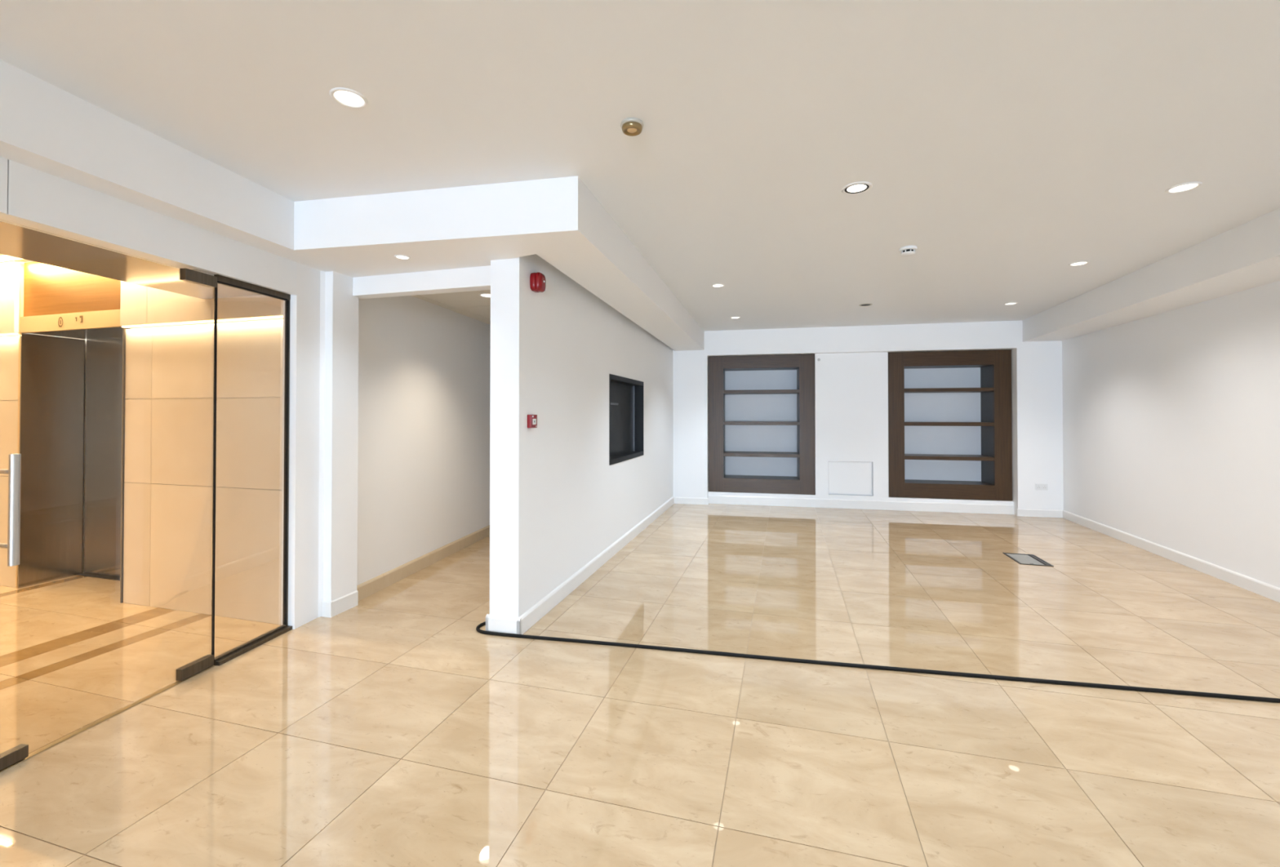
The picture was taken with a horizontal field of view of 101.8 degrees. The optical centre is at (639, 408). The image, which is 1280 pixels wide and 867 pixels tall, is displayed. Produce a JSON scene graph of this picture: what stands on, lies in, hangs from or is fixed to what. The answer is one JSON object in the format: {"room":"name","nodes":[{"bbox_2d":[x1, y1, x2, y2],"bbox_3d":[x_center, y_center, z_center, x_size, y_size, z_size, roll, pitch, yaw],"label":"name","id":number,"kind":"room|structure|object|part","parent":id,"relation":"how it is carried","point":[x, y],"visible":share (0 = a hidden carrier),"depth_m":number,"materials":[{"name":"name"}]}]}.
{"room":"empty office space","nodes":[
{"label":"empty office space","id":0,"kind":"room"},
{"bbox_2d":[0,253,34,262],"bbox_3d":[-4.847,-1.248,1.123,4.867,0.040,5.971,0,-1,16],"label":"ceiling","id":1,"kind":"structure","parent":0,"point":[1,255],"depth_m":4.21,"materials":[{"name":"beige paint"}]},
{"bbox_2d":[0,255,22,262],"bbox_3d":[-4.645,-1.190,4.011,3.100,0.008,0.080,0,-1,16],"label":"recessed light","id":2,"kind":"object","parent":1,"relation":"in","point":[4,258],"visible":0.02,"depth_m":4.10,"materials":[{"name":"white plastic"}]},
{"bbox_2d":[0,221,260,299],"bbox_3d":[-3.197,-0.843,0.639,0.760,0.100,6.057,0,-1,9],"label":"ceiling","id":3,"kind":"structure","parent":0,"point":[15,241],"depth_m":2.74,"materials":[{"name":"white paint"}]},
{"bbox_2d":[0,260,283,624],"bbox_3d":[-4.255,0.100,4.316,4.280,2.690,0.695,0,-1,16],"label":"wall","id":4,"kind":"structure","parent":0,"point":[168,466],"depth_m":3.68,"materials":[{"name":"beige tile"}]},
{"bbox_3d":[-5.322,0.999,4.294,0.628,0.890,0.025,0,-1,16],"label":"stone panel","id":5,"kind":"part","parent":4,"relation":"part of","materials":[{"name":"beige stone"}]},
{"bbox_3d":[-5.322,0.243,4.302,0.628,0.616,0.025,0,-1,16],"label":"stone panel","id":6,"kind":"part","parent":4,"relation":"part of","materials":[{"name":"beige stone"}]},
{"bbox_2d":[0,333,18,335],"bbox_3d":[-5.623,-0.601,4.363,1.223,0.008,0.024,0,-1,16],"label":"led strip","id":7,"kind":"object","parent":4,"relation":"attached to","point":[11,334],"visible":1,"depth_m":4.22,"materials":[{"name":"white plastic"}]},
{"bbox_3d":[-5.322,-0.328,4.308,0.628,0.520,0.025,0,-1,16],"label":"stone panel","id":8,"kind":"part","parent":4,"relation":"part of","materials":[{"name":"beige stone"}]},
{"bbox_3d":[-5.327,-0.910,4.297,0.628,0.606,0.060,0,-1,16],"label":"stone panel","id":9,"kind":"part","parent":4,"relation":"part of","materials":[{"name":"beige stone"}]},
{"bbox_3d":[-3.707,-0.915,3.844,0.276,0.606,0.060,0,-1,16],"label":"stone panel","id":10,"kind":"part","parent":4,"relation":"part of","materials":[{"name":"beige stone"}]},
{"bbox_3d":[-3.703,0.994,3.841,0.276,0.890,0.025,0,-1,16],"label":"stone panel","id":11,"kind":"part","parent":4,"relation":"part of","materials":[{"name":"beige stone"}]},
{"bbox_3d":[-3.703,0.238,3.849,0.276,0.616,0.025,0,-1,16],"label":"stone panel","id":12,"kind":"part","parent":4,"relation":"part of","materials":[{"name":"beige stone"}]},
{"bbox_3d":[-3.703,-0.333,3.855,0.276,0.520,0.025,0,-1,16],"label":"stone panel","id":13,"kind":"part","parent":4,"relation":"part of","materials":[{"name":"beige stone"}]},
{"bbox_3d":[-3.268,-0.916,3.721,0.630,0.606,0.060,0,-1,16],"label":"stone panel","id":14,"kind":"part","parent":4,"relation":"part of","materials":[{"name":"beige stone"}]},
{"bbox_3d":[-3.263,0.237,3.726,0.630,0.616,0.025,0,-1,16],"label":"stone panel","id":15,"kind":"part","parent":4,"relation":"part of","materials":[{"name":"beige stone"}]},
{"bbox_3d":[-3.263,0.993,3.718,0.630,0.890,0.025,0,-1,16],"label":"stone panel","id":16,"kind":"part","parent":4,"relation":"part of","materials":[{"name":"beige stone"}]},
{"bbox_3d":[-3.263,-0.334,3.732,0.630,0.520,0.025,0,-1,16],"label":"stone panel","id":17,"kind":"part","parent":4,"relation":"part of","materials":[{"name":"beige stone"}]},
{"bbox_2d":[121,315,283,328],"bbox_3d":[-3.099,-0.609,3.657,1.534,0.008,0.024,0,-1,16],"label":"led strip","id":18,"kind":"object","parent":4,"relation":"attached to","point":[273,317],"visible":0.86,"depth_m":3.63,"materials":[{"name":"white plastic"}]},
{"bbox_3d":[-2.636,-0.918,3.545,0.677,0.606,0.060,0,-1,16],"label":"stone panel","id":19,"kind":"part","parent":4,"relation":"part of","materials":[{"name":"beige stone"}]},
{"bbox_3d":[-2.631,0.991,3.542,0.677,0.890,0.025,0,-1,16],"label":"stone panel","id":20,"kind":"part","parent":4,"relation":"part of","materials":[{"name":"beige stone"}]},
{"bbox_3d":[-2.631,0.235,3.550,0.677,0.616,0.025,0,-1,16],"label":"stone panel","id":21,"kind":"part","parent":4,"relation":"part of","materials":[{"name":"beige stone"}]},
{"bbox_3d":[-2.631,-0.336,3.555,0.677,0.520,0.025,0,-1,16],"label":"stone panel","id":22,"kind":"part","parent":4,"relation":"part of","materials":[{"name":"beige stone"}]},
{"bbox_2d":[280,262,490,629],"bbox_3d":[-1.795,0.125,6.630,0.973,2.690,6.493,0,-1,16],"label":"wall","id":23,"kind":"structure","parent":0,"point":[389,408],"depth_m":4.11,"materials":[{"name":"white paint"}]},
{"bbox_2d":[0,156,297,295],"bbox_3d":[-3.537,-0.943,-4.291,0.150,0.235,15.613,0,-1,9],"label":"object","id":24,"kind":"structure","parent":23,"relation":"attached to","point":[31,198],"depth_m":2.44,"materials":[{"name":"white paint"}]},
{"bbox_3d":[-2.567,-0.882,1.430,0.012,0.235,1.211,0,-1,9],"label":"fascia panel","id":25,"kind":"part","parent":24,"relation":"part of","materials":[{"name":"white paint"}]},
{"bbox_2d":[211,274,292,665],"bbox_3d":[-2.337,0.341,3.154,0.071,2.185,0.506,0,-1,9],"label":"door frame","id":26,"kind":"structure","parent":23,"relation":"in","point":[250,645],"depth_m":3.21,"materials":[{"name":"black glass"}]},
{"bbox_3d":[-2.311,0.350,3.400,0.027,2.128,0.012,0,-1,9],"label":"frame post","id":27,"kind":"part","parent":26,"relation":"part of","materials":[{"name":"metal"}]},
{"bbox_2d":[321,524,489,617],"bbox_3d":[-1.660,1.410,6.370,0.101,0.114,5.663,0,-1,10],"label":"baseboard","id":28,"kind":"structure","parent":23,"relation":"attached to","point":[375,584],"depth_m":4.33,"materials":[{"name":"beige wood"}]},
{"bbox_2d":[352,265,490,299],"bbox_3d":[-1.527,-1.037,3.688,1.320,0.428,0.110,0,-1,16],"label":"trim","id":29,"kind":"structure","parent":23,"relation":"attached to","point":[472,278],"depth_m":3.63,"materials":[{"name":"white paint"}]},
{"bbox_2d":[411,289,490,324],"bbox_3d":[-0.993,-1.023,6.674,2.000,0.104,6.100,0,-1,16],"label":"ceiling","id":30,"kind":"structure","parent":0,"point":[468,304],"depth_m":4.85,"materials":[{"name":"paint"}]},
{"bbox_2d":[479,293,490,297],"bbox_3d":[-1.326,-0.990,4.555,0.168,0.006,0.168,0,-1,16],"label":"recessed light","id":31,"kind":"object","parent":30,"relation":"in","point":[482,295],"visible":0.63,"depth_m":4.53,"materials":[{"name":"white plastic"}]},
{"bbox_2d":[489,253,673,617],"bbox_3d":[-0.050,0.112,6.423,0.205,2.710,6.400,0,-1,15],"label":"wall partition","id":32,"kind":"structure","parent":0,"point":[557,500],"depth_m":3.92,"materials":[{"name":"white paint"}]},
{"bbox_2d":[270,176,704,351],"bbox_3d":[-0.625,-1.087,5.722,2.122,0.305,5.737,0,-1,16],"label":"ceiling beam","id":33,"kind":"structure","parent":32,"relation":"attached to","point":[560,221],"depth_m":3.11,"materials":[{"name":"white paint"}]},
{"bbox_2d":[394,254,410,259],"bbox_3d":[-1.502,-0.958,3.291,0.094,0.006,0.094,0,-1,16],"label":"recessed light","id":34,"kind":"object","parent":33,"relation":"in","point":[397,256],"visible":1,"depth_m":3.29,"materials":[{"name":"white plastic"}]},
{"bbox_2d":[527,414,537,427],"bbox_3d":[-0.714,0.083,3.449,0.033,0.087,0.087,0,-1,16],"label":"alarm pull station","id":35,"kind":"object","parent":32,"relation":"attached to","point":[531,419],"visible":1,"depth_m":3.42,"materials":[{"name":"red plastic"}]},
{"bbox_3d":[-0.700,0.086,3.445,0.002,0.038,0.048,0,-1,15],"label":"break glass","id":36,"kind":"part","parent":35,"relation":"part of","materials":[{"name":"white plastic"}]},
{"bbox_2d":[529,271,546,293],"bbox_3d":[-0.679,-0.847,3.492,0.084,0.126,0.108,0,-1,16],"label":"fire alarm","id":37,"kind":"object","parent":32,"relation":"attached to","point":[537,280],"visible":1,"depth_m":3.45,"materials":[{"name":"red plastic"}]},
{"bbox_2d":[485,496,674,634],"bbox_3d":[-0.078,1.409,6.304,0.241,0.114,6.218,0,-1,15],"label":"baseboard","id":38,"kind":"structure","parent":32,"relation":"attached to","point":[494,623],"depth_m":3.95,"materials":[{"name":"paint"}]},
{"bbox_2d":[608,373,643,465],"bbox_3d":[-0.187,0.113,5.733,0.130,0.893,1.323,0,-1,15],"label":"window","id":39,"kind":"structure","parent":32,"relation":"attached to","point":[625,394],"depth_m":5.94,"materials":[{"name":"black glass"}]},
{"bbox_3d":[-0.072,0.119,6.343,0.018,0.795,0.014,0,-1,16],"label":"post","id":40,"kind":"part","parent":39,"relation":"part of","materials":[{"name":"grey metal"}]},
{"bbox_2d":[0,503,1279,866],"bbox_3d":[-1.895,1.485,-1.407,11.700,0.200,22.900,0,-1,16],"label":"floor","id":41,"kind":"structure","parent":0,"point":[388,730],"depth_m":2.41,"materials":[{"name":"tile"}]},
{"bbox_2d":[15,261,129,603],"bbox_3d":[-4.372,0.130,4.253,1.227,2.630,0.458,0,-1,16],"label":"elevator","id":42,"kind":"object","parent":41,"relation":"on","point":[55,301],"visible":0.56,"depth_m":4.39,"materials":[{"name":"metal"}]},
{"bbox_3d":[-5.014,0.134,4.210,0.012,2.620,0.028,0,-1,16],"label":"jamb trim","id":43,"kind":"part","parent":42,"relation":"part of","materials":[{"name":"gold metal"}]},
{"bbox_3d":[-4.952,0.418,4.386,0.012,2.056,0.399,0,-1,16],"label":"panel","id":44,"kind":"part","parent":42,"relation":"part of","materials":[{"name":"metal"}]},
{"bbox_3d":[-4.425,-0.967,4.072,1.203,0.440,0.018,0,-1,16],"label":"panel","id":45,"kind":"part","parent":42,"relation":"part of","materials":[{"name":"brown wood"}]},
{"bbox_3d":[-4.331,1.444,4.386,1.179,0.004,0.045,0,-1,16],"label":"sill","id":46,"kind":"part","parent":42,"relation":"part of","materials":[{"name":"metal"}]},
{"bbox_3d":[-4.598,0.416,4.513,0.574,2.050,0.035,0,-1,16],"label":"door panel","id":47,"kind":"part","parent":42,"relation":"part of","materials":[{"name":"metal"}]},
{"bbox_3d":[-3.805,0.415,4.066,0.012,2.056,0.399,0,-1,16],"label":"panel","id":48,"kind":"part","parent":42,"relation":"part of","materials":[{"name":"metal"}]},
{"bbox_3d":[-3.844,0.131,3.883,0.012,2.620,0.028,0,-1,16],"label":"jamb trim","id":49,"kind":"part","parent":42,"relation":"part of","materials":[{"name":"metal"}]},
{"bbox_2d":[0,665,214,772],"bbox_3d":[-2.530,1.424,1.936,0.028,0.013,1.937,0,-1,9],"label":"trim","id":50,"kind":"structure","parent":41,"relation":"on","point":[150,695],"depth_m":2.36,"materials":[{"name":"gold metal"}]},
{"bbox_2d":[0,268,217,769],"bbox_3d":[-2.414,0.332,2.416,0.123,2.170,0.963,0,-1,9],"label":"door","id":51,"kind":"structure","parent":41,"relation":"on","point":[16,753],"depth_m":2.03,"materials":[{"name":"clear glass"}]},
{"bbox_3d":[-2.429,0.391,2.019,0.031,0.430,0.031,0,-1,16],"label":"handle","id":52,"kind":"part","parent":51,"relation":"part of","materials":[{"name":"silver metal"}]},
{"bbox_2d":[475,621,1279,702],"bbox_3d":[1.594,1.420,2.822,5.445,0.019,0.372,0,-1,15],"label":"cable","id":53,"kind":"object","parent":41,"relation":"on","point":[602,642],"visible":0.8,"depth_m":2.83,"materials":[{"name":"black rubber"}]},
{"bbox_2d":[1002,552,1053,566],"bbox_3d":[3.728,1.450,5.009,0.267,0.006,0.405,0,-1,16],"label":"floor hatch","id":54,"kind":"object","parent":41,"relation":"on","point":[1021,558],"visible":1,"depth_m":4.99,"materials":[{"name":"metal"}]},
{"bbox_3d":[3.705,1.450,5.010,0.185,0.005,0.357,0,-1,16],"label":"lid","id":55,"kind":"part","parent":54,"relation":"part of","materials":[{"name":"grey metal"}]},
{"bbox_2d":[0,0,1279,331],"bbox_3d":[-0.113,-1.410,-1.875,8.000,0.200,22.900,0,-1,16],"label":"ceiling","id":56,"kind":"structure","parent":0,"point":[1013,144],"depth_m":2.26,"materials":[{"name":"paint"}]},
{"bbox_2d":[0,59,293,253],"bbox_3d":[-3.667,-1.194,-4.439,0.438,0.305,15.569,0,-1,10],"label":"ceiling beam","id":57,"kind":"structure","parent":56,"relation":"attached to","point":[45,127],"depth_m":2.31,"materials":[{"name":"white paint"}]},
{"bbox_2d":[329,87,368,108],"bbox_3d":[-1.187,-1.265,2.123,0.139,0.006,0.139,0,-1,16],"label":"recessed light","id":58,"kind":"object","parent":56,"relation":"in","point":[349,98],"visible":1,"depth_m":2.12,"materials":[{"name":"white plastic"}]},
{"bbox_2d":[620,117,644,136],"bbox_3d":[-0.035,-1.248,2.313,0.104,0.036,0.104,0,-1,16],"label":"ceiling fitting","id":59,"kind":"object","parent":56,"relation":"attached to","point":[630,126],"visible":1,"depth_m":2.29,"materials":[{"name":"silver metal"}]},
{"bbox_2d":[711,284,724,287],"bbox_3d":[0.782,-1.232,5.214,0.134,0.006,0.134,0,-1,16],"label":"recessed light","id":60,"kind":"object","parent":56,"relation":"in","point":[713,285],"visible":1,"depth_m":5.20,"materials":[{"name":"white plastic"}]},
{"bbox_2d":[840,182,872,195],"bbox_3d":[1.237,-1.256,2.968,0.166,0.006,0.166,0,-1,16],"label":"recessed light","id":61,"kind":"object","parent":56,"relation":"in","point":[856,188],"visible":1,"depth_m":2.96,"materials":[{"name":"white plastic"}]},
{"bbox_2d":[858,303,872,306],"bbox_3d":[2.660,-1.223,6.133,0.148,0.006,0.148,0,-1,16],"label":"recessed light","id":62,"kind":"object","parent":56,"relation":"in","point":[861,304],"visible":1,"depth_m":6.12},
{"bbox_2d":[898,245,917,256],"bbox_3d":[2.083,-1.221,4.041,0.128,0.054,0.128,0,-1,16],"label":"smoke detector","id":63,"kind":"object","parent":56,"relation":"attached to","point":[908,251],"visible":1,"depth_m":4.01,"materials":[{"name":"white plastic"}]},
{"bbox_2d":[901,248,915,253],"bbox_3d":[2.083,-1.217,4.041,0.099,0.021,0.099,0,-1,16],"label":"vent","id":64,"kind":"object","parent":63,"relation":"attached to","point":[903,251],"depth_m":4.00,"materials":[{"name":"plastic"}]},
{"bbox_2d":[1003,302,1017,305],"bbox_3d":[4.321,-1.223,6.061,0.134,0.006,0.134,0,-1,16],"label":"recessed light","id":65,"kind":"object","parent":56,"relation":"in","point":[1011,303],"visible":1,"depth_m":6.04,"materials":[{"name":"white plastic"}]},
{"bbox_2d":[1068,261,1088,266],"bbox_3d":[3.756,-1.240,4.452,0.139,0.006,0.139,0,-1,16],"label":"recessed light","id":66,"kind":"object","parent":56,"relation":"in","point":[1080,263],"visible":1,"depth_m":4.44,"materials":[{"name":"white plastic"}]},
{"bbox_2d":[1164,182,1202,193],"bbox_3d":[3.092,-1.256,2.960,0.148,0.006,0.148,0,-1,16],"label":"recessed light","id":67,"kind":"object","parent":56,"relation":"in","point":[1184,187],"visible":1,"depth_m":2.95,"materials":[{"name":"white plastic"}]},
{"bbox_2d":[673,320,1063,515],"bbox_3d":[3.240,0.129,7.973,5.500,2.710,0.750,0,-1,12],"label":"wall","id":68,"kind":"structure","parent":0,"point":[851,371],"depth_m":7.67,"materials":[{"name":"white paint"}]},
{"bbox_2d":[708,354,815,494],"bbox_3d":[1.910,0.243,8.247,1.595,2.120,0.470,0,-1,12],"label":"window","id":69,"kind":"structure","parent":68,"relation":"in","point":[762,408],"depth_m":8.22,"materials":[{"name":"brown wood"}]},
{"bbox_3d":[1.349,0.231,8.382,0.020,1.710,0.405,0,-1,12],"label":"panel","id":70,"kind":"part","parent":69,"relation":"part of","materials":[{"name":"brown wood"}]},
{"bbox_3d":[1.913,-0.263,8.247,1.139,0.052,0.438,0,-1,12],"label":"shelf","id":71,"kind":"part","parent":69,"relation":"part of","materials":[{"name":"brown wood"}]},
{"bbox_3d":[1.913,0.230,8.242,1.139,0.052,0.438,0,-1,12],"label":"shelf","id":72,"kind":"part","parent":69,"relation":"part of","materials":[{"name":"brown wood"}]},
{"bbox_3d":[1.913,0.722,8.237,1.139,0.052,0.438,0,-1,12],"label":"shelf","id":73,"kind":"part","parent":69,"relation":"part of","materials":[{"name":"brown metal"}]},
{"bbox_3d":[1.869,-0.724,8.048,1.141,0.192,0.045,0,-1,12],"label":"frame rail","id":74,"kind":"part","parent":69,"relation":"part of","materials":[{"name":"brown wood"}]},
{"bbox_3d":[1.962,0.232,8.466,1.181,1.750,0.020,0,-1,12],"label":"panel","id":75,"kind":"part","parent":69,"relation":"part of","materials":[{"name":"white glass"}]},
{"bbox_3d":[1.917,-0.635,8.267,1.181,0.020,0.405,0,-1,12],"label":"panel","id":76,"kind":"part","parent":69,"relation":"part of","materials":[{"name":"grey glass"}]},
{"bbox_3d":[1.869,1.191,8.028,1.141,0.218,0.045,0,-1,12],"label":"frame rail","id":77,"kind":"part","parent":69,"relation":"part of","materials":[{"name":"brown wood"}]},
{"bbox_3d":[1.917,1.095,8.249,1.181,0.020,0.405,0,-1,12],"label":"panel","id":78,"kind":"part","parent":69,"relation":"part of","materials":[{"name":"brown wood"}]},
{"bbox_3d":[2.484,0.228,8.135,0.020,1.710,0.405,0,-1,12],"label":"panel","id":79,"kind":"part","parent":69,"relation":"part of","materials":[{"name":"brown wood"}]},
{"bbox_2d":[826,458,875,497],"bbox_3d":[3.134,1.031,7.748,0.685,0.550,0.053,0,-1,12],"label":"access hatch","id":80,"kind":"object","parent":68,"relation":"attached to","point":[842,476],"visible":1,"depth_m":7.74,"materials":[{"name":"white paint"}]},
{"bbox_2d":[674,494,1062,517],"bbox_3d":[3.147,1.415,7.652,5.350,0.130,0.134,0,-1,12],"label":"baseboard","id":81,"kind":"structure","parent":68,"relation":"attached to","point":[728,500],"depth_m":7.65,"materials":[{"name":"paint"}]},
{"bbox_2d":[888,349,1012,500],"bbox_3d":[4.479,0.235,7.688,1.600,2.116,0.470,0,-1,12],"label":"window","id":82,"kind":"structure","parent":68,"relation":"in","point":[950,430],"depth_m":7.62,"materials":[{"name":"brown wood"}]},
{"bbox_3d":[4.526,0.235,7.907,1.210,1.740,0.020,0,-1,12],"label":"panel","id":83,"kind":"part","parent":82,"relation":"part of","materials":[{"name":"white glass"}]},
{"bbox_3d":[4.481,-0.627,7.709,1.210,0.020,0.405,0,-1,12],"label":"panel","id":84,"kind":"part","parent":82,"relation":"part of","materials":[{"name":"grey glass"}]},
{"bbox_3d":[4.481,1.093,7.691,1.210,0.020,0.405,0,-1,12],"label":"panel","id":85,"kind":"part","parent":82,"relation":"part of","materials":[{"name":"brown wood"}]},
{"bbox_3d":[4.478,-0.269,7.689,1.168,0.052,0.438,0,-1,12],"label":"shelf","id":86,"kind":"part","parent":82,"relation":"part of","materials":[{"name":"brown wood"}]},
{"bbox_3d":[4.478,0.224,7.684,1.168,0.052,0.438,0,-1,12],"label":"shelf","id":87,"kind":"part","parent":82,"relation":"part of","materials":[{"name":"brown wood"}]},
{"bbox_3d":[4.478,0.716,7.679,1.168,0.052,0.438,0,-1,12],"label":"shelf","id":88,"kind":"part","parent":82,"relation":"part of","materials":[{"name":"brown metal"}]},
{"bbox_3d":[4.433,-0.722,7.490,1.170,0.206,0.045,0,-1,12],"label":"frame rail","id":89,"kind":"part","parent":82,"relation":"part of","materials":[{"name":"brown wood"}]},
{"bbox_3d":[4.433,1.185,7.470,1.170,0.210,0.045,0,-1,12],"label":"frame rail","id":90,"kind":"part","parent":82,"relation":"part of","materials":[{"name":"brown wood"}]},
{"bbox_3d":[5.062,0.232,7.573,0.020,1.700,0.405,0,-1,12],"label":"panel","id":91,"kind":"part","parent":82,"relation":"part of","materials":[{"name":"brown wood"}]},
{"bbox_2d":[1035,483,1048,490],"bbox_3d":[5.472,1.067,7.087,0.146,0.086,0.013,0,-1,12],"label":"wall socket","id":92,"kind":"object","parent":68,"relation":"attached to","point":[1037,486],"visible":1,"depth_m":7.08,"materials":[{"name":"white plastic"}]},
{"bbox_2d":[1062,280,1279,587],"bbox_3d":[2.778,0.022,-3.134,0.250,2.790,22.000,0,-1,17],"label":"wall","id":93,"kind":"structure","parent":0,"point":[1171,419],"depth_m":4.78,"materials":[{"name":"white paint"}]},
{"bbox_2d":[1022,208,1279,342],"bbox_3d":[2.316,-1.179,-3.034,1.100,0.305,21.404,0,-1,17],"label":"beam","id":94,"kind":"structure","parent":93,"relation":"attached to","point":[1245,256],"depth_m":4.30,"materials":[{"name":"white paint"}]},
{"bbox_2d":[1062,510,1279,602],"bbox_3d":[2.637,1.315,-3.157,0.018,0.104,21.300,0,-1,17],"label":"baseboard","id":95,"kind":"structure","parent":93,"relation":"attached to","point":[1269,591],"depth_m":4.79,"materials":[{"name":"paint"}]}
]}

